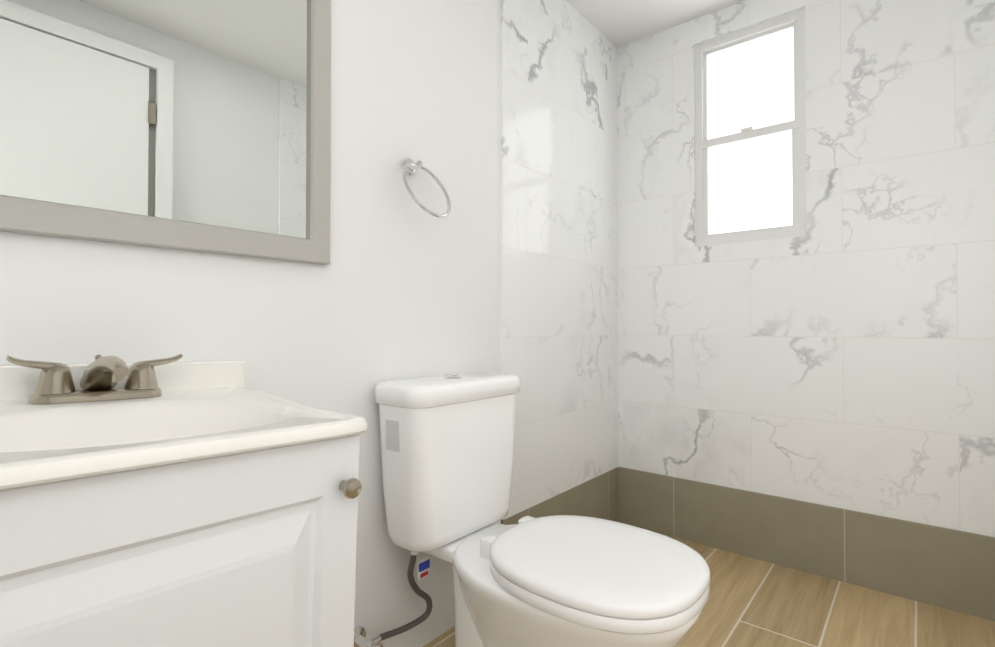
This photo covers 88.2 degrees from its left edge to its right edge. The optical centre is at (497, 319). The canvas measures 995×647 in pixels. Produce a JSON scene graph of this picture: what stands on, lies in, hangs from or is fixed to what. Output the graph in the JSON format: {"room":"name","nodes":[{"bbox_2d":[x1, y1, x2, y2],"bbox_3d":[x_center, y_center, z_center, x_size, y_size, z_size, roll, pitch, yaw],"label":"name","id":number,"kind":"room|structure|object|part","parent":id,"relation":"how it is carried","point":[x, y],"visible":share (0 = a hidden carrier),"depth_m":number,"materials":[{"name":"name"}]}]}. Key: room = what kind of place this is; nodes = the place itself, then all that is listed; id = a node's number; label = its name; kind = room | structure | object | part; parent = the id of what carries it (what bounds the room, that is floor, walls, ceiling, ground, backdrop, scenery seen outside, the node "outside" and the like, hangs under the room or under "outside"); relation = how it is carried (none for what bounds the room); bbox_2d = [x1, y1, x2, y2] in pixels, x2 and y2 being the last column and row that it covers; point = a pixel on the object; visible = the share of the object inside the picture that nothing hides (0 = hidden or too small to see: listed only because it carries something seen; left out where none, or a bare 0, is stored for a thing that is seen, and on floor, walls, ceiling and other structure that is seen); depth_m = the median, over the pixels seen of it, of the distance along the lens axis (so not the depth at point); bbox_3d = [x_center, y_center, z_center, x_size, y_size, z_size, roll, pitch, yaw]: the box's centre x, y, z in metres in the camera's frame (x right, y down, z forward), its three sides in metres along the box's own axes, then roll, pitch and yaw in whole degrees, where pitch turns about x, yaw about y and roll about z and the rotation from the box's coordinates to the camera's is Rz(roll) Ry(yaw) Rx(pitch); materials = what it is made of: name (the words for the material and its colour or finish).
{"room":"bathroom","nodes":[
{"label":"bathroom","id":0,"kind":"room"},
{"bbox_2d":[0,0,500,646],"bbox_3d":[-0.477,-0.185,1.237,0.120,2.208,3.340,-1,-1,39],"label":"wall","id":1,"kind":"structure","parent":0,"point":[402,286],"depth_m":1.32,"materials":[{"name":"white paint"}]},
{"bbox_2d":[0,0,330,264],"bbox_3d":[-0.687,-0.591,0.872,0.022,0.910,0.902,-1,-1,39],"label":"mirror","id":2,"kind":"object","parent":1,"relation":"attached to","point":[198,125],"visible":1,"depth_m":0.96,"materials":[{"name":"grey"}]},
{"bbox_2d":[402,158,450,217],"bbox_3d":[-0.201,-0.359,1.389,0.114,0.178,0.170,-1,-1,39],"label":"towel ring","id":3,"kind":"object","parent":1,"relation":"attached to","point":[410,166],"visible":1,"depth_m":1.39,"materials":[{"name":"silver metal"}]},
{"bbox_2d":[501,0,617,519],"bbox_3d":[0.286,-0.301,2.064,0.008,1.953,0.855,-1,-1,39],"label":"wall tiles","id":4,"kind":"structure","parent":1,"relation":"attached to","point":[559,249],"depth_m":2.00,"materials":[{"name":"stone"}]},
{"bbox_2d":[501,467,620,524],"bbox_3d":[0.282,0.802,2.043,0.010,0.255,0.840,-1,-1,39],"label":"baseboard","id":5,"kind":"structure","parent":4,"relation":"attached to","point":[600,496],"depth_m":2.16,"materials":[{"name":"tile"}]},
{"bbox_2d":[566,0,743,47],"bbox_3d":[0.157,-1.345,0.731,1.760,0.100,3.340,-1,-1,39],"label":"ceiling","id":6,"kind":"structure","parent":0,"point":[618,23],"depth_m":2.15,"materials":[{"name":"white paint"}]},
{"bbox_2d":[423,533,994,646],"bbox_3d":[0.157,0.962,0.701,1.760,0.100,3.340,-1,-1,39],"label":"floor","id":7,"kind":"structure","parent":0,"point":[752,602],"depth_m":1.60,"materials":[{"name":"wood-look porcelain tile"},{"name":"grout"}]},
{"bbox_2d":[0,354,366,646],"bbox_3d":[-0.556,0.477,0.661,0.472,0.851,0.620,-1,-3,39],"label":"bathroom vanity","id":8,"kind":"object","parent":7,"relation":"on","point":[168,502],"visible":1,"depth_m":0.63,"materials":[{"name":"white paint"}]},
{"bbox_2d":[6,354,181,404],"bbox_3d":[-0.610,0.091,0.804,0.136,0.072,0.224,-1,-3,39],"label":"faucet","id":9,"kind":"object","parent":8,"relation":"on","point":[55,384],"depth_m":0.79,"materials":[{"name":"silver metal"}]},
{"bbox_3d":[-0.212,0.240,0.735,0.030,0.029,0.029,-1,-3,39],"label":"knob","id":10,"kind":"part","parent":8,"relation":"part of","materials":[{"name":"silver metal"}]},
{"bbox_2d":[354,372,709,646],"bbox_3d":[0.079,0.534,1.203,0.766,0.769,0.478,-1,-1,39],"label":"toilet","id":11,"kind":"object","parent":7,"relation":"on","point":[447,448],"visible":1,"depth_m":1.21,"materials":[{"name":"white ceramic"}]},
{"bbox_3d":[-0.122,0.359,1.403,0.195,0.413,0.428,-1,-1,39],"label":"tank","id":12,"kind":"part","parent":11,"relation":"part of","materials":[{"name":"white ceramic"}]},
{"bbox_3d":[0.203,0.533,1.136,0.490,0.060,0.392,-1,-1,39],"label":"seat","id":13,"kind":"part","parent":11,"relation":"part of","materials":[{"name":"white plastic"}]},
{"bbox_2d":[617,0,994,536],"bbox_3d":[1.179,-0.175,1.959,1.520,2.208,0.120,-1,-1,39],"label":"wall","id":14,"kind":"structure","parent":0,"point":[841,354],"depth_m":1.84,"materials":[{"name":"stone"}]},
{"bbox_2d":[694,8,806,246],"bbox_3d":[1.014,-0.741,2.073,0.416,0.866,0.058,-1,-1,39],"label":"window","id":15,"kind":"structure","parent":14,"relation":"in","point":[750,133],"depth_m":2.08,"materials":[{"name":"white glass"}]},
{"bbox_2d":[621,467,994,621],"bbox_3d":[1.138,0.800,1.896,1.520,0.255,0.010,-1,-1,39],"label":"baseboard","id":16,"kind":"structure","parent":14,"relation":"attached to","point":[948,569],"depth_m":1.85,"materials":[{"name":"tile"}]}
]}

